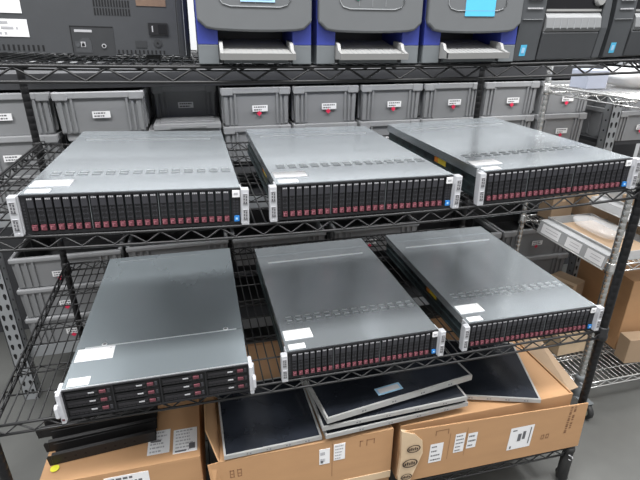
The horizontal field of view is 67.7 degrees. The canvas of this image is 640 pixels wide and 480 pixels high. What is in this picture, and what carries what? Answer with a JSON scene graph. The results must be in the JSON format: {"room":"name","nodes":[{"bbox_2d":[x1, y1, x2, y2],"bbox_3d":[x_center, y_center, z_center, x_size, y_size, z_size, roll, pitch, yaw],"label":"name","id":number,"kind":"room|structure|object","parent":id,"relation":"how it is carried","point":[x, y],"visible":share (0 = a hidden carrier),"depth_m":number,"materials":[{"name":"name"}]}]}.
{"room":"equipment storage room","nodes":[
{"label":"equipment storage room","id":0,"kind":"room"},
{"bbox_2d":[0,178,639,479],"bbox_3d":[0.573,1.101,1.464,9.000,0.050,7.400,-5,24,-13],"label":"floor","id":1,"kind":"structure","parent":0,"point":[608,448],"depth_m":2.04,"materials":[{"name":"concrete"}]},
{"bbox_2d":[0,50,639,479],"bbox_3d":[-0.062,-0.111,1.624,1.840,2.039,0.964,-5,24,-13],"label":"wire shelving rack","id":2,"kind":"object","parent":1,"relation":"on","point":[18,61],"visible":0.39,"depth_m":1.27,"materials":[{"name":"metal"}]},
{"bbox_2d":[0,0,190,59],"bbox_3d":[-0.564,-0.580,1.097,0.496,0.291,0.324,-4,24,-13],"label":"printer","id":3,"kind":"object","parent":2,"relation":"on","point":[153,29],"visible":1,"depth_m":1.00,"materials":[{"name":"plastic"}]},
{"bbox_2d":[148,23,167,34],"bbox_3d":[-0.349,-0.455,1.030,0.040,0.024,0.006,-4,24,-13],"label":"switch","id":4,"kind":"object","parent":3,"relation":"attached to","point":[153,28],"depth_m":1.03,"materials":[{"name":"black plastic"}]},
{"bbox_2d":[40,398,205,479],"bbox_3d":[-0.615,0.672,1.599,0.432,0.241,0.462,-5,24,-13],"label":"cardboard box","id":5,"kind":"object","parent":2,"relation":"on","point":[178,452],"visible":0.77,"depth_m":1.40,"materials":[{"name":"brown cardboard"}]},
{"bbox_2d":[50,465,58,471],"bbox_3d":[-0.751,0.647,1.351,0.024,0.001,0.024,-5,24,-13],"label":"sticker","id":6,"kind":"object","parent":5,"relation":"attached to","point":[54,468],"visible":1,"depth_m":1.35,"materials":[{"name":"yellow paper"}]},
{"bbox_2d":[35,405,157,438],"bbox_3d":[-0.696,0.561,1.504,0.347,0.036,0.046,-6,24,-14],"label":"metal rail","id":7,"kind":"object","parent":5,"relation":"on","point":[43,433],"visible":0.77,"depth_m":1.49,"materials":[{"name":"black metal"}]},
{"bbox_2d":[43,412,156,451],"bbox_3d":[-0.664,0.581,1.458,0.312,0.036,0.046,-7,25,-16],"label":"metal rail","id":8,"kind":"object","parent":5,"relation":"on","point":[63,435],"visible":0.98,"depth_m":1.46,"materials":[{"name":"black metal"}]},
{"bbox_2d":[47,421,156,465],"bbox_3d":[-0.640,0.601,1.414,0.292,0.036,0.046,-8,25,-17],"label":"metal rail","id":9,"kind":"object","parent":5,"relation":"on","point":[109,441],"visible":1,"depth_m":1.41,"materials":[{"name":"black metal"}]},
{"bbox_2d":[6,131,248,236],"bbox_3d":[-0.480,-0.197,1.335,0.484,0.105,0.711,-6,24,-13],"label":"server","id":10,"kind":"object","parent":2,"relation":"on","point":[103,180],"visible":1,"depth_m":1.07,"materials":[{"name":"metal"}]},
{"bbox_2d":[54,248,256,423],"bbox_3d":[-0.486,0.240,1.522,0.477,0.089,0.770,-5,24,-12],"label":"server","id":11,"kind":"object","parent":2,"relation":"on","point":[160,329],"visible":1,"depth_m":1.33,"materials":[{"name":"metal"}]},
{"bbox_2d":[193,0,311,63],"bbox_3d":[-0.164,-0.555,1.051,0.226,0.300,0.404,-5,24,-13],"label":"printer","id":12,"kind":"object","parent":2,"relation":"on","point":[227,31],"visible":1,"depth_m":0.94,"materials":[{"name":"plastic"}]},
{"bbox_2d":[218,39,295,59],"bbox_3d":[-0.133,-0.390,0.977,0.146,0.038,0.129,-5,24,-13],"label":"paper tray","id":13,"kind":"object","parent":12,"relation":"on","point":[228,49],"depth_m":0.95,"materials":[{"name":"white plastic"}]},
{"bbox_2d":[204,340,393,479],"bbox_3d":[-0.109,0.589,1.696,0.570,0.318,0.584,-5,24,-13],"label":"cardboard box","id":14,"kind":"object","parent":2,"relation":"on","point":[365,454],"visible":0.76,"depth_m":1.48,"materials":[{"name":"brown cardboard"}]},
{"bbox_2d":[218,377,321,459],"bbox_3d":[-0.174,0.558,1.540,0.292,0.020,0.301,-6,24,-14],"label":"panel","id":15,"kind":"object","parent":14,"relation":"on","point":[272,421],"visible":0.87,"depth_m":1.50,"materials":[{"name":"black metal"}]},
{"bbox_2d":[303,382,467,438],"bbox_3d":[0.207,0.512,1.623,0.485,0.030,0.301,-7,24,-15],"label":"panel","id":16,"kind":"object","parent":14,"relation":"on","point":[332,433],"visible":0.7,"depth_m":1.48,"materials":[{"name":"silver metal"}]},
{"bbox_2d":[304,382,466,430],"bbox_3d":[0.200,0.485,1.609,0.485,0.030,0.301,-6,24,-15],"label":"panel","id":17,"kind":"object","parent":16,"relation":"on","point":[452,394],"visible":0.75,"depth_m":1.49,"materials":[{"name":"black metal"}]},
{"bbox_2d":[303,348,471,423],"bbox_3d":[0.206,0.443,1.614,0.515,0.036,0.301,-9,25,-20],"label":"panel","id":18,"kind":"object","parent":17,"relation":"on","point":[338,401],"visible":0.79,"depth_m":1.52,"materials":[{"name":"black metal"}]},
{"bbox_2d":[255,238,445,381],"bbox_3d":[0.043,0.188,1.647,0.481,0.088,0.711,-6,24,-13],"label":"server","id":19,"kind":"object","parent":2,"relation":"on","point":[332,306],"visible":1,"depth_m":1.47,"materials":[{"name":"metal"}]},
{"bbox_2d":[246,126,462,221],"bbox_3d":[0.034,-0.237,1.455,0.483,0.099,0.711,-5,24,-13],"label":"server","id":20,"kind":"object","parent":2,"relation":"on","point":[310,172],"visible":1,"depth_m":1.20,"materials":[{"name":"metal"}]},
{"bbox_2d":[311,0,422,63],"bbox_3d":[0.066,-0.576,1.104,0.226,0.300,0.404,-5,24,-13],"label":"printer","id":21,"kind":"object","parent":2,"relation":"on","point":[342,31],"visible":0.84,"depth_m":0.99,"materials":[{"name":"plastic"}]},
{"bbox_2d":[335,40,408,59],"bbox_3d":[0.099,-0.410,1.030,0.146,0.038,0.129,-5,24,-13],"label":"paper tray","id":22,"kind":"object","parent":21,"relation":"on","point":[344,49],"depth_m":1.01,"materials":[{"name":"white plastic"}]},
{"bbox_2d":[417,0,523,62],"bbox_3d":[0.296,-0.598,1.156,0.226,0.300,0.404,-6,24,-13],"label":"printer","id":23,"kind":"object","parent":2,"relation":"on","point":[450,30],"visible":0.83,"depth_m":1.04,"materials":[{"name":"plastic"}]},
{"bbox_2d":[438,40,509,58],"bbox_3d":[0.329,-0.432,1.082,0.146,0.038,0.129,-6,24,-13],"label":"paper tray","id":24,"kind":"object","parent":23,"relation":"on","point":[447,49],"depth_m":1.05,"materials":[{"name":"white plastic"}]},
{"bbox_2d":[391,316,588,479],"bbox_3d":[0.538,0.553,1.860,0.741,0.262,0.605,-5,24,-13],"label":"cardboard box","id":25,"kind":"object","parent":2,"relation":"on","point":[482,432],"visible":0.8,"depth_m":1.60,"materials":[{"name":"brown cardboard"}]},
{"bbox_2d":[444,340,540,402],"bbox_3d":[0.598,0.474,1.752,0.305,0.021,0.321,2,24,4],"label":"panel","id":26,"kind":"object","parent":25,"relation":"on","point":[503,377],"visible":0.76,"depth_m":1.70,"materials":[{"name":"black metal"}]},
{"bbox_2d":[385,226,603,350],"bbox_3d":[0.575,0.134,1.772,0.481,0.088,0.711,-5,24,-12],"label":"server","id":27,"kind":"object","parent":2,"relation":"on","point":[487,292],"visible":1,"depth_m":1.60,"materials":[{"name":"metal"}]},
{"bbox_2d":[388,117,639,205],"bbox_3d":[0.555,-0.291,1.571,0.483,0.100,0.711,-5,24,-12],"label":"server","id":28,"kind":"object","parent":2,"relation":"on","point":[498,160],"visible":0.98,"depth_m":1.32,"materials":[{"name":"metal"}]},
{"bbox_2d":[513,0,612,60],"bbox_3d":[0.512,-0.637,1.243,0.234,0.300,0.418,-6,24,-12],"label":"printer","id":29,"kind":"object","parent":2,"relation":"on","point":[547,29],"visible":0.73,"depth_m":1.10,"materials":[{"name":"plastic"}]},
{"bbox_2d":[597,0,639,57],"bbox_3d":[0.770,-0.680,1.331,0.230,0.300,0.418,-7,24,-12],"label":"printer","id":30,"kind":"object","parent":2,"relation":"on","point":[622,35],"visible":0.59,"depth_m":1.17,"materials":[{"name":"grey plastic"}]},
{"bbox_2d":[0,62,639,399],"bbox_3d":[0.050,-0.480,2.422,4.500,2.080,0.656,-5,24,-13],"label":"shelving unit","id":31,"kind":"object","parent":1,"relation":"on","point":[13,315],"visible":0.14,"depth_m":2.15,"materials":[{"name":"black metal"}]},
{"bbox_2d":[0,175,37,213],"bbox_3d":[-1.192,-0.261,2.079,0.288,0.155,0.412,-5,24,-13],"label":"storage tote","id":32,"kind":"object","parent":31,"relation":"on","point":[3,197],"visible":0.05,"depth_m":1.88,"materials":[{"name":"grey plastic"}]},
{"bbox_2d":[0,129,70,176],"bbox_3d":[-1.193,-0.401,2.012,0.286,0.155,0.432,-5,24,-13],"label":"storage tote","id":33,"kind":"object","parent":32,"relation":"on","point":[12,148],"visible":0.46,"depth_m":1.82,"materials":[{"name":"grey plastic"}]},
{"bbox_2d":[0,89,61,135],"bbox_3d":[-1.193,-0.543,1.950,0.286,0.155,0.432,-5,24,-13],"label":"storage tote","id":34,"kind":"object","parent":33,"relation":"on","point":[13,118],"visible":0.51,"depth_m":1.79,"materials":[{"name":"grey plastic"}]},
{"bbox_2d":[25,311,89,343],"bbox_3d":[-1.146,0.295,2.404,0.445,0.146,0.528,-5,24,-13],"label":"storage tote","id":35,"kind":"object","parent":31,"relation":"on","point":[31,322],"visible":0.17,"depth_m":2.15,"materials":[{"name":"grey plastic"}]},
{"bbox_2d":[16,280,101,317],"bbox_3d":[-1.145,0.162,2.345,0.445,0.146,0.528,-5,24,-13],"label":"storage tote","id":36,"kind":"object","parent":35,"relation":"on","point":[34,299],"visible":0.2,"depth_m":2.10,"materials":[{"name":"grey plastic"}]},
{"bbox_2d":[8,229,131,288],"bbox_3d":[-1.145,0.028,2.287,0.445,0.146,0.528,-5,24,-13],"label":"storage tote","id":37,"kind":"object","parent":36,"relation":"on","point":[31,269],"visible":0.47,"depth_m":2.07,"materials":[{"name":"grey plastic"}]},
{"bbox_2d":[67,116,152,142],"bbox_3d":[-0.888,-0.432,2.086,0.288,0.155,0.412,-5,24,-13],"label":"storage tote","id":38,"kind":"object","parent":31,"relation":"on","point":[71,137],"visible":0.13,"depth_m":1.85,"materials":[{"name":"grey plastic"}]},
{"bbox_2d":[50,87,152,133],"bbox_3d":[-0.888,-0.566,2.007,0.325,0.155,0.432,-6,24,-13],"label":"storage tote","id":39,"kind":"object","parent":38,"relation":"on","point":[79,110],"visible":0.84,"depth_m":1.83,"materials":[{"name":"grey plastic"}]},
{"bbox_2d":[126,225,227,256],"bbox_3d":[-0.699,-0.019,2.398,0.445,0.146,0.528,-5,24,-13],"label":"storage tote","id":40,"kind":"object","parent":31,"relation":"on","point":[155,249],"visible":0.33,"depth_m":2.18,"materials":[{"name":"grey plastic"}]},
{"bbox_2d":[228,207,325,265],"bbox_3d":[-0.247,-0.058,2.491,0.445,0.146,0.528,-5,24,-13],"label":"storage tote","id":41,"kind":"object","parent":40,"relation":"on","point":[246,242],"visible":0.41,"depth_m":2.28,"materials":[{"name":"grey plastic"}]},
{"bbox_2d":[148,115,220,130],"bbox_3d":[-0.597,-0.460,2.152,0.288,0.155,0.412,-5,24,-13],"label":"storage tote","id":42,"kind":"object","parent":31,"relation":"on","point":[151,128],"visible":0.12,"depth_m":1.96,"materials":[{"name":"grey plastic"}]},
{"bbox_2d":[151,86,217,117],"bbox_3d":[-0.629,-0.667,2.244,0.272,0.150,0.392,-5,24,-13],"label":"storage tote","id":43,"kind":"object","parent":42,"relation":"on","point":[173,101],"visible":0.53,"depth_m":2.08,"materials":[{"name":"grey plastic"}]},
{"bbox_2d":[153,115,220,130],"bbox_3d":[-0.554,-0.495,2.004,0.265,0.028,0.189,-5,24,-13],"label":"lid","id":44,"kind":"object","parent":42,"relation":"on","point":[182,122],"visible":1,"depth_m":1.95,"materials":[{"name":"grey plastic"}]},
{"bbox_2d":[218,113,290,161],"bbox_3d":[-0.311,-0.487,2.217,0.288,0.155,0.412,-5,24,-13],"label":"storage tote","id":45,"kind":"object","parent":31,"relation":"on","point":[230,133],"visible":0.34,"depth_m":2.02,"materials":[{"name":"grey plastic"}]},
{"bbox_2d":[221,124,278,161],"bbox_3d":[-0.310,-0.484,2.216,0.282,0.151,0.395,-5,24,-13],"label":"tub","id":46,"kind":"object","parent":45,"relation":"in","point":[230,133],"depth_m":2.02,"materials":[{"name":"grey plastic"}]},
{"bbox_2d":[217,84,289,125],"bbox_3d":[-0.311,-0.629,2.155,0.288,0.155,0.412,-6,24,-13],"label":"storage tote","id":47,"kind":"object","parent":45,"relation":"on","point":[238,105],"visible":0.9,"depth_m":1.99,"materials":[{"name":"grey plastic"}]},
{"bbox_2d":[288,117,356,127],"bbox_3d":[-0.022,-0.514,2.282,0.288,0.155,0.412,-5,24,-13],"label":"storage tote","id":48,"kind":"object","parent":31,"relation":"on","point":[354,123],"visible":0.18,"depth_m":2.08,"materials":[{"name":"grey plastic"}]},
{"bbox_2d":[286,83,358,123],"bbox_3d":[-0.020,-0.656,2.221,0.288,0.155,0.412,-5,24,-12],"label":"storage tote","id":49,"kind":"object","parent":48,"relation":"on","point":[316,102],"visible":0.7,"depth_m":2.05,"materials":[{"name":"grey plastic"}]},
{"bbox_2d":[318,211,418,250],"bbox_3d":[0.222,-0.107,2.607,0.445,0.146,0.528,-5,24,-13],"label":"storage tote","id":50,"kind":"object","parent":31,"relation":"on","point":[383,230],"visible":0.22,"depth_m":2.40,"materials":[{"name":"grey plastic"}]},
{"bbox_2d":[354,118,419,138],"bbox_3d":[0.268,-0.542,2.348,0.288,0.155,0.412,-5,24,-13],"label":"storage tote","id":51,"kind":"object","parent":31,"relation":"on","point":[380,127],"visible":0.19,"depth_m":2.15,"materials":[{"name":"grey plastic"}]},
{"bbox_2d":[358,119,403,137],"bbox_3d":[0.268,-0.539,2.347,0.282,0.151,0.395,-5,24,-13],"label":"tub","id":52,"kind":"object","parent":51,"relation":"in","point":[380,127],"depth_m":2.14,"materials":[{"name":"grey plastic"}]},
{"bbox_2d":[353,81,422,120],"bbox_3d":[0.269,-0.684,2.286,0.288,0.155,0.412,-5,24,-13],"label":"storage tote","id":53,"kind":"object","parent":51,"relation":"on","point":[375,101],"visible":0.74,"depth_m":2.12,"materials":[{"name":"grey plastic"}]},
{"bbox_2d":[417,117,472,121],"bbox_3d":[0.553,-0.569,2.413,0.288,0.155,0.412,-5,24,-13],"label":"storage tote","id":54,"kind":"object","parent":31,"relation":"on","point":[453,118],"visible":0.09,"depth_m":2.20,"materials":[{"name":"grey plastic"}]},
{"bbox_2d":[412,80,477,118],"bbox_3d":[0.552,-0.711,2.350,0.288,0.155,0.412,-6,24,-13],"label":"storage tote","id":55,"kind":"object","parent":54,"relation":"on","point":[437,99],"visible":0.56,"depth_m":2.18,"materials":[{"name":"grey plastic"}]},
{"bbox_2d":[407,208,501,238],"bbox_3d":[0.688,-0.043,2.746,0.445,0.168,0.532,-5,24,-13],"label":"storage tote","id":56,"kind":"object","parent":31,"relation":"on","point":[475,222],"visible":0.14,"depth_m":2.97,"materials":[{"name":"grey plastic"}]},
{"bbox_2d":[479,114,533,127],"bbox_3d":[0.848,-0.597,2.479,0.288,0.155,0.412,-5,24,-13],"label":"storage tote","id":57,"kind":"object","parent":31,"relation":"on","point":[523,120],"visible":0.23,"depth_m":2.29,"materials":[{"name":"grey plastic"}]},
{"bbox_2d":[471,79,539,115],"bbox_3d":[0.849,-0.739,2.418,0.288,0.155,0.412,-5,24,-12],"label":"storage tote","id":58,"kind":"object","parent":57,"relation":"on","point":[508,96],"visible":0.7,"depth_m":2.25,"materials":[{"name":"grey plastic"}]},
{"bbox_2d":[503,115,530,127],"bbox_3d":[0.848,-0.595,2.479,0.282,0.151,0.395,-5,24,-13],"label":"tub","id":59,"kind":"object","parent":57,"relation":"in","point":[523,120],"depth_m":2.29,"materials":[{"name":"grey plastic"}]},
{"bbox_2d":[526,251,568,273],"bbox_3d":[1.129,0.069,2.913,0.445,0.168,0.532,-5,24,-13],"label":"storage tote","id":60,"kind":"object","parent":31,"relation":"on","point":[552,263],"visible":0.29,"depth_m":2.70,"materials":[{"name":"grey plastic"}]},
{"bbox_2d":[459,200,565,256],"bbox_3d":[1.130,-0.085,2.846,0.445,0.168,0.532,-5,24,-13],"label":"storage tote","id":61,"kind":"object","parent":60,"relation":"on","point":[533,243],"visible":0.29,"depth_m":2.68,"materials":[{"name":"grey plastic"}]},
{"bbox_2d":[532,258,564,273],"bbox_3d":[1.129,0.072,2.913,0.439,0.164,0.515,-5,24,-13],"label":"tub","id":62,"kind":"object","parent":60,"relation":"in","point":[550,265],"depth_m":2.71,"materials":[{"name":"grey plastic"}]},
{"bbox_2d":[580,105,639,140],"bbox_3d":[1.612,-0.670,2.653,0.288,0.155,0.412,-5,24,-13],"label":"storage tote","id":63,"kind":"object","parent":31,"relation":"on","point":[629,123],"visible":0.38,"depth_m":2.50,"materials":[{"name":"grey plastic"}]},
{"bbox_2d":[586,93,639,110],"bbox_3d":[1.613,-0.812,2.591,0.288,0.155,0.412,-5,24,-13],"label":"storage tote","id":64,"kind":"object","parent":63,"relation":"on","point":[591,103],"visible":0.15,"depth_m":2.52,"materials":[{"name":"grey plastic"}]},
{"bbox_3d":[1.141,-0.483,2.608,0.288,0.155,0.412,-5,24,-13],"label":"storage tote","id":65,"kind":"object","parent":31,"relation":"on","visible":0},
{"bbox_2d":[530,112,586,141],"bbox_3d":[1.141,-0.625,2.546,0.288,0.155,0.412,-5,24,-13],"label":"storage tote","id":66,"kind":"object","parent":65,"relation":"on","point":[565,125],"visible":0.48,"depth_m":2.37,"materials":[{"name":"grey plastic"}]},
{"bbox_2d":[528,78,588,113],"bbox_3d":[1.141,-0.767,2.484,0.288,0.155,0.412,-5,24,-13],"label":"storage tote","id":67,"kind":"object","parent":66,"relation":"on","point":[555,103],"visible":0.35,"depth_m":2.32,"materials":[{"name":"grey plastic"}]},
{"bbox_2d":[514,66,639,418],"bbox_3d":[1.523,-0.256,2.107,0.922,1.929,0.683,-5,24,-13],"label":"wire shelving rack","id":68,"kind":"object","parent":1,"relation":"on","point":[613,91],"visible":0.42,"depth_m":2.07,"materials":[{"name":"silver metal"}]},
{"bbox_2d":[537,194,574,218],"bbox_3d":[1.165,-0.178,2.355,0.130,0.131,0.087,-8,25,-18],"label":"cardboard box","id":69,"kind":"object","parent":68,"relation":"on","point":[545,214],"visible":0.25,"depth_m":2.33,"materials":[{"name":"brown cardboard"}]},
{"bbox_2d":[539,331,587,355],"bbox_3d":[1.201,0.481,2.366,0.160,0.100,0.140,-7,24,-15],"label":"cardboard box","id":70,"kind":"object","parent":68,"relation":"on","point":[575,347],"visible":0.44,"depth_m":2.31,"materials":[{"name":"brown cardboard"}]},
{"bbox_2d":[551,271,584,295],"bbox_3d":[1.253,0.326,2.520,0.190,0.261,0.142,-15,28,-31],"label":"cardboard box","id":71,"kind":"object","parent":68,"relation":"on","point":[577,284],"visible":0.3,"depth_m":2.46,"materials":[{"name":"brown cardboard"}]},
{"bbox_2d":[536,213,639,269],"bbox_3d":[1.220,-0.005,2.109,0.291,0.076,0.411,-5,24,-13],"label":"plastic tray","id":72,"kind":"object","parent":68,"relation":"on","point":[588,249],"visible":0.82,"depth_m":2.09,"materials":[{"name":"white plastic"}]},
{"bbox_2d":[563,220,639,251],"bbox_3d":[1.237,-0.009,2.084,0.170,0.030,0.330,-5,24,-13],"label":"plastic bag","id":73,"kind":"object","parent":72,"relation":"in","point":[592,229],"visible":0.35,"depth_m":2.10,"materials":[{"name":"plastic"}]},
{"bbox_2d":[569,68,609,88],"bbox_3d":[1.137,-0.682,2.017,0.100,0.075,0.100,-5,24,-13],"label":"cardboard box","id":74,"kind":"object","parent":68,"relation":"on","point":[582,82],"visible":0.74,"depth_m":1.98,"materials":[{"name":"white cardboard"}]},
{"bbox_2d":[571,191,608,218],"bbox_3d":[1.360,-0.174,2.372,0.160,0.111,0.122,-4,24,-10],"label":"cardboard box","id":75,"kind":"object","parent":68,"relation":"on","point":[585,209],"visible":0.21,"depth_m":2.33,"materials":[{"name":"brown cardboard"}]},
{"bbox_2d":[577,259,639,348],"bbox_3d":[1.619,0.284,2.470,0.400,0.381,0.362,-4,24,-9],"label":"cardboard box","id":76,"kind":"object","parent":68,"relation":"on","point":[625,317],"visible":0.48,"depth_m":2.32,"materials":[{"name":"brown cardboard"}]},
{"bbox_2d":[604,63,639,87],"bbox_3d":[1.358,-0.709,2.052,0.262,0.096,0.216,-5,24,-13],"label":"plastic bag","id":77,"kind":"object","parent":68,"relation":"on","point":[624,80],"visible":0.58,"depth_m":1.99,"materials":[{"name":"white plastic"}]},
{"bbox_2d":[607,214,639,234],"bbox_3d":[1.554,-0.074,2.158,0.340,0.100,0.280,-5,24,-13],"label":"cardboard box","id":78,"kind":"object","parent":68,"relation":"on","point":[611,218],"visible":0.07,"depth_m":2.20,"materials":[{"name":"brown cardboard"}]},
{"bbox_2d":[589,192,639,226],"bbox_3d":[1.465,-0.144,2.125,0.351,0.053,0.321,-5,24,-13],"label":"plastic tray","id":79,"kind":"object","parent":78,"relation":"on","point":[613,208],"visible":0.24,"depth_m":2.15,"materials":[{"name":"white plastic"}]},
{"bbox_2d":[599,192,632,208],"bbox_3d":[1.486,-0.146,2.130,0.308,0.053,0.321,-5,24,-13],"label":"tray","id":80,"kind":"object","parent":79,"relation":"on","point":[618,203],"depth_m":2.20,"materials":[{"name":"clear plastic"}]},
{"bbox_2d":[614,331,639,362],"bbox_3d":[1.580,0.503,2.278,0.300,0.131,0.072,-3,24,-6],"label":"cardboard box","id":81,"kind":"object","parent":68,"relation":"on","point":[627,350],"visible":1,"depth_m":2.25,"materials":[{"name":"brown cardboard"}]},
{"bbox_2d":[31,0,639,156],"bbox_3d":[-0.316,-2.386,3.917,9.000,4.380,0.100,-5,24,-13],"label":"wall","id":82,"kind":"structure","parent":0,"point":[193,42],"depth_m":3.94,"materials":[{"name":"white paint"}]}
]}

